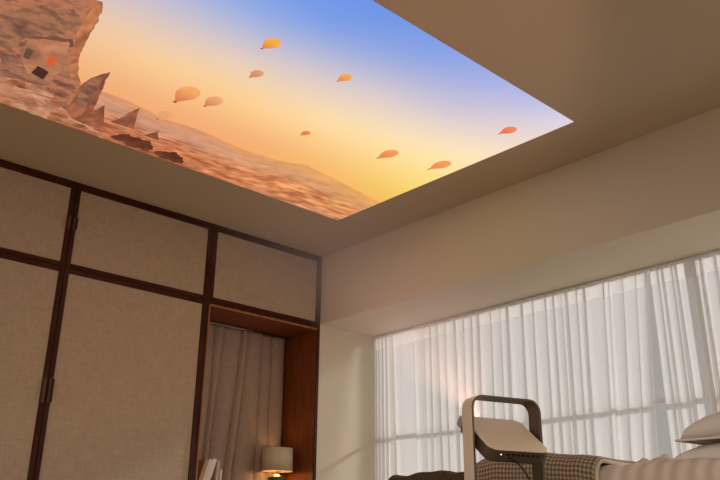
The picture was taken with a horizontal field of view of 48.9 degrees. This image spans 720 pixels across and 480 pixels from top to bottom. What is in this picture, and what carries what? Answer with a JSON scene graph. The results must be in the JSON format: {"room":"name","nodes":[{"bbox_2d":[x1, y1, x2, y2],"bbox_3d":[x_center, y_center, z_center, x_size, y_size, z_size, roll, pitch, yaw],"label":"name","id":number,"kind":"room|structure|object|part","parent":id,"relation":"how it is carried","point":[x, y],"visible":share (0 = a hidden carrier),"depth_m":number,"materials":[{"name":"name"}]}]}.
{"room":"bedroom","nodes":[
{"label":"bedroom","id":0,"kind":"room"},
{"bbox_2d":[316,325,395,479],"bbox_3d":[-2.648,0.668,4.262,7.300,2.450,0.720,19,-27,-39],"label":"wall","id":1,"kind":"structure","parent":0,"point":[347,400],"depth_m":6.02,"materials":[{"name":"beige paint"}]},
{"bbox_2d":[208,224,321,326],"bbox_3d":[-0.863,0.347,6.022,0.997,0.562,0.630,19,-27,-39],"label":"upper cabinet","id":2,"kind":"object","parent":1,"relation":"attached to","point":[248,272],"visible":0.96,"depth_m":5.80,"materials":[{"name":"beige fabric"}]},
{"bbox_3d":[-0.676,0.521,5.729,0.911,0.029,0.010,19,-27,-39],"label":"door rail","id":3,"kind":"part","parent":2,"relation":"part of","materials":[{"name":"brown wood"}]},
{"bbox_3d":[-0.672,0.041,5.913,0.911,0.029,0.010,19,-27,-39],"label":"door rail","id":4,"kind":"part","parent":2,"relation":"part of","materials":[{"name":"brown wood"}]},
{"bbox_3d":[-0.308,0.372,6.120,0.022,0.110,0.026,19,-27,-39],"label":"door pull","id":5,"kind":"part","parent":2,"relation":"part of","materials":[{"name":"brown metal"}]},
{"bbox_2d":[0,0,719,256],"bbox_3d":[-0.464,-1.315,2.564,7.400,0.080,7.400,19,-27,-39],"label":"ceiling","id":6,"kind":"structure","parent":0,"point":[622,71],"depth_m":4.08,"materials":[{"name":"beige paint"}]},
{"bbox_2d":[0,0,572,219],"bbox_3d":[-0.758,-0.801,3.795,3.392,0.003,1.905,19,-27,-39],"label":"picture","id":7,"kind":"object","parent":6,"relation":"attached to","point":[335,109],"visible":1,"depth_m":3.94},
{"bbox_2d":[377,360,379,476],"bbox_3d":[2.360,0.601,3.964,0.070,2.450,6.500,19,-27,-39],"label":"wall","id":8,"kind":"structure","parent":0,"point":[378,360],"depth_m":6.12,"materials":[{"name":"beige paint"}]},
{"bbox_2d":[320,107,719,336],"bbox_3d":[2.118,-0.372,4.090,0.607,0.546,6.500,19,-27,-39],"label":"soffit","id":9,"kind":"object","parent":8,"relation":"attached to","point":[651,199],"depth_m":4.77,"materials":[{"name":"beige paint"}]},
{"bbox_2d":[375,249,719,337],"bbox_3d":[2.280,-0.040,4.175,0.024,0.012,6.370,19,-27,-39],"label":"rail","id":10,"kind":"object","parent":8,"relation":"attached to","point":[714,251],"visible":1,"depth_m":5.11,"materials":[{"name":"white metal"}]},
{"bbox_2d":[374,290,581,479],"bbox_3d":[0.726,1.421,5.419,0.124,1.848,1.791,19,-27,-39],"label":"sheer curtain","id":11,"kind":"object","parent":10,"relation":"hanging from","point":[500,314],"visible":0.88,"depth_m":5.56,"materials":[{"name":"white fabric"}]},
{"bbox_2d":[567,271,657,461],"bbox_3d":[1.504,1.123,4.620,0.114,1.848,0.588,19,-27,-39],"label":"sheer curtain","id":12,"kind":"object","parent":10,"relation":"hanging from","point":[587,293],"visible":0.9,"depth_m":4.74,"materials":[{"name":"white fabric"}]},
{"bbox_2d":[649,251,719,456],"bbox_3d":[2.361,0.797,3.745,0.131,1.848,1.913,19,-27,-39],"label":"sheer curtain","id":13,"kind":"object","parent":10,"relation":"hanging from","point":[710,263],"visible":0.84,"depth_m":4.43,"materials":[{"name":"white fabric"}]},
{"bbox_2d":[380,274,719,434],"bbox_3d":[1.924,0.781,4.403,0.050,1.580,5.188,19,-27,-39],"label":"window","id":14,"kind":"structure","parent":8,"relation":"in","point":[660,400],"depth_m":4.51,"materials":[{"name":"white"}]},
{"bbox_3d":[-0.486,1.034,1.666,7.400,0.050,7.400,19,-27,-39],"label":"floor","id":15,"kind":"structure","parent":0,"visible":0},
{"bbox_2d":[0,252,207,479],"bbox_3d":[-1.987,1.118,4.633,2.023,1.886,0.630,19,-27,-39],"label":"wardrobe","id":16,"kind":"object","parent":15,"relation":"on","point":[101,376],"visible":1,"depth_m":4.73,"materials":[{"name":"beige fabric"}]},
{"bbox_3d":[-2.168,0.884,4.139,0.954,1.744,0.007,19,-27,-39],"label":"linen panel","id":17,"kind":"part","parent":16,"relation":"part of","materials":[{"name":"beige fabric"}]},
{"bbox_3d":[-2.157,0.054,4.453,0.954,0.029,0.010,19,-27,-39],"label":"door rail","id":18,"kind":"part","parent":16,"relation":"part of","materials":[{"name":"brown wood"}]},
{"bbox_3d":[-1.790,0.848,4.489,0.022,0.140,0.026,19,-27,-39],"label":"door pull","id":19,"kind":"part","parent":16,"relation":"part of","materials":[{"name":"brown metal"}]},
{"bbox_3d":[-1.762,0.858,4.513,0.022,0.140,0.026,19,-27,-39],"label":"door pull","id":20,"kind":"part","parent":16,"relation":"part of","materials":[{"name":"brown metal"}]},
{"bbox_2d":[0,159,213,299],"bbox_3d":[-1.977,-0.027,5.071,2.023,0.562,0.630,19,-27,-39],"label":"upper cabinet","id":21,"kind":"object","parent":16,"relation":"on","point":[45,217],"visible":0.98,"depth_m":5.00,"materials":[{"name":"beige fabric"}]},
{"bbox_3d":[-2.157,0.024,4.464,0.954,0.029,0.010,19,-27,-39],"label":"door rail","id":22,"kind":"part","parent":21,"relation":"part of","materials":[{"name":"brown wood"}]},
{"bbox_3d":[-2.158,-0.215,4.560,0.954,0.484,0.007,19,-27,-39],"label":"linen panel","id":23,"kind":"part","parent":21,"relation":"part of","materials":[{"name":"beige fabric"}]},
{"bbox_3d":[-2.152,-0.457,4.648,0.954,0.029,0.010,19,-27,-39],"label":"door rail","id":24,"kind":"part","parent":21,"relation":"part of","materials":[{"name":"brown wood"}]},
{"bbox_3d":[-1.782,-0.111,4.856,0.022,0.085,0.026,19,-27,-39],"label":"door pull","id":25,"kind":"part","parent":21,"relation":"part of","materials":[{"name":"brown metal"}]},
{"bbox_3d":[-1.754,-0.102,4.880,0.022,0.085,0.026,19,-27,-39],"label":"door pull","id":26,"kind":"part","parent":21,"relation":"part of","materials":[{"name":"brown metal"}]},
{"bbox_3d":[-1.414,0.274,5.099,0.935,0.029,0.010,19,-27,-39],"label":"door rail","id":27,"kind":"part","parent":21,"relation":"part of","materials":[{"name":"brown wood"}]},
{"bbox_3d":[-1.415,0.035,5.194,0.935,0.484,0.007,19,-27,-39],"label":"linen panel","id":28,"kind":"part","parent":21,"relation":"part of","materials":[{"name":"beige fabric"}]},
{"bbox_3d":[-1.410,-0.207,5.283,0.935,0.029,0.010,19,-27,-39],"label":"door rail","id":29,"kind":"part","parent":21,"relation":"part of","materials":[{"name":"brown wood"}]},
{"bbox_3d":[-1.414,0.303,5.087,0.935,0.029,0.010,19,-27,-39],"label":"door rail","id":30,"kind":"part","parent":16,"relation":"part of","materials":[{"name":"brown wood"}]},
{"bbox_2d":[193,301,319,479],"bbox_3d":[-0.822,1.472,5.532,0.996,1.886,0.424,19,-27,-39],"label":"frame","id":31,"kind":"object","parent":15,"relation":"on","point":[301,352],"visible":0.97,"depth_m":5.89,"materials":[{"name":"red wood"}]},
{"bbox_2d":[197,459,208,479],"bbox_3d":[-1.095,1.571,5.192,0.101,0.254,0.193,19,-27,-39],"label":"book","id":32,"kind":"object","parent":31,"relation":"on","point":[202,464],"visible":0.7,"depth_m":5.17,"materials":[{"name":"paper"}]},
{"bbox_2d":[203,459,212,479],"bbox_3d":[-1.074,1.576,5.210,0.102,0.258,0.193,19,-27,-39],"label":"book","id":33,"kind":"object","parent":31,"relation":"on","point":[210,460],"visible":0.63,"depth_m":5.18,"materials":[{"name":"paper"}]},
{"bbox_2d":[206,458,216,479],"bbox_3d":[-1.051,1.581,5.231,0.106,0.263,0.193,19,-27,-39],"label":"book","id":34,"kind":"object","parent":31,"relation":"on","point":[213,464],"visible":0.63,"depth_m":5.20,"materials":[{"name":"paper"}]},
{"bbox_2d":[211,460,220,479],"bbox_3d":[-1.005,1.602,5.268,0.037,0.251,0.193,19,-27,-39],"label":"book","id":35,"kind":"object","parent":31,"relation":"on","point":[215,475],"visible":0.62,"depth_m":5.23,"materials":[{"name":"paper"}]},
{"bbox_2d":[218,469,221,479],"bbox_3d":[-0.979,1.633,5.268,0.014,0.195,0.173,20,-28,-38],"label":"book","id":36,"kind":"object","parent":31,"relation":"on","point":[220,470],"visible":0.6,"depth_m":5.23,"materials":[{"name":"paper"}]},
{"bbox_2d":[209,321,289,340],"bbox_3d":[-0.908,0.665,5.946,0.946,0.023,0.024,19,-27,-39],"label":"curtain rod","id":37,"kind":"object","parent":31,"relation":"attached to","point":[288,339],"visible":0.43,"depth_m":6.01,"materials":[{"name":"silver metal"}]},
{"bbox_2d":[199,323,284,479],"bbox_3d":[-0.918,1.243,5.740,0.905,1.216,0.086,19,-27,-39],"label":"curtain","id":38,"kind":"object","parent":37,"relation":"hanging from","point":[243,397],"visible":0.69,"depth_m":5.79,"materials":[{"name":"beige fabric"}]},
{"bbox_3d":[-0.818,0.606,5.864,0.946,0.030,0.417,19,-27,-39],"label":"panel","id":39,"kind":"part","parent":31,"relation":"part of","materials":[{"name":"red wood"}]},
{"bbox_2d":[261,447,292,479],"bbox_3d":[-0.596,1.687,5.661,0.224,0.382,0.224,19,-27,-39],"label":"table lamp","id":40,"kind":"object","parent":31,"relation":"on","point":[276,460],"visible":1,"depth_m":5.62,"materials":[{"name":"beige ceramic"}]},
{"bbox_3d":[-0.467,1.593,5.839,0.028,1.886,0.417,19,-27,-39],"label":"panel","id":41,"kind":"part","parent":31,"relation":"part of","materials":[{"name":"red wood"}]},
{"bbox_3d":[1.506,1.017,2.972,1.670,0.950,2.180,19,-27,-39],"label":"bed","id":42,"kind":"object","parent":15,"relation":"on","visible":0},
{"bbox_2d":[598,458,719,479],"bbox_3d":[1.434,1.096,2.966,1.648,0.428,2.034,19,-27,-39],"label":"duvet","id":43,"kind":"object","parent":42,"relation":"on","point":[692,468],"visible":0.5,"depth_m":2.42,"materials":[{"name":"beige fabric"}]},
{"bbox_2d":[388,470,463,479],"bbox_3d":[0.734,1.228,3.429,1.290,0.377,0.478,19,-27,-39],"label":"throw blanket","id":44,"kind":"object","parent":43,"relation":"on","point":[442,474],"visible":0.41,"depth_m":3.09,"materials":[{"name":"brown fabric"}]},
{"bbox_2d":[476,453,636,479],"bbox_3d":[0.998,1.079,3.042,1.162,0.441,0.565,19,-27,-39],"label":"throw","id":45,"kind":"object","parent":43,"relation":"on","point":[557,466],"visible":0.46,"depth_m":2.67,"materials":[{"name":"brown fabric"}]},
{"bbox_2d":[637,454,673,462],"bbox_3d":[1.217,0.829,2.900,0.745,0.072,0.186,19,-27,-39],"label":"sheet","id":46,"kind":"object","parent":43,"relation":"on","point":[664,456],"visible":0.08,"depth_m":2.72,"materials":[{"name":"beige fabric"}]},
{"bbox_2d":[674,442,719,459],"bbox_3d":[1.539,0.707,2.634,0.769,0.098,0.728,20,-28,-41],"label":"pillow","id":47,"kind":"object","parent":43,"relation":"on","point":[712,450],"visible":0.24,"depth_m":2.58,"materials":[{"name":"beige fabric"}]},
{"bbox_2d":[675,411,719,444],"bbox_3d":[1.574,0.605,2.633,0.769,0.133,0.728,18,-27,-38],"label":"pillow","id":48,"kind":"object","parent":47,"relation":"on","point":[706,430],"visible":0.82,"depth_m":2.60,"materials":[{"name":"beige fabric"}]},
{"bbox_3d":[0.421,0.964,2.204,0.400,0.480,0.400,19,-27,-39],"label":"side table","id":49,"kind":"object","parent":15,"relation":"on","visible":0},
{"bbox_2d":[457,395,547,479],"bbox_3d":[0.421,0.623,2.342,0.248,0.306,0.193,10,-23,-23],"label":"projector","id":50,"kind":"object","parent":49,"relation":"on","point":[496,440],"visible":1,"depth_m":2.31,"materials":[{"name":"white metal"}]}
]}

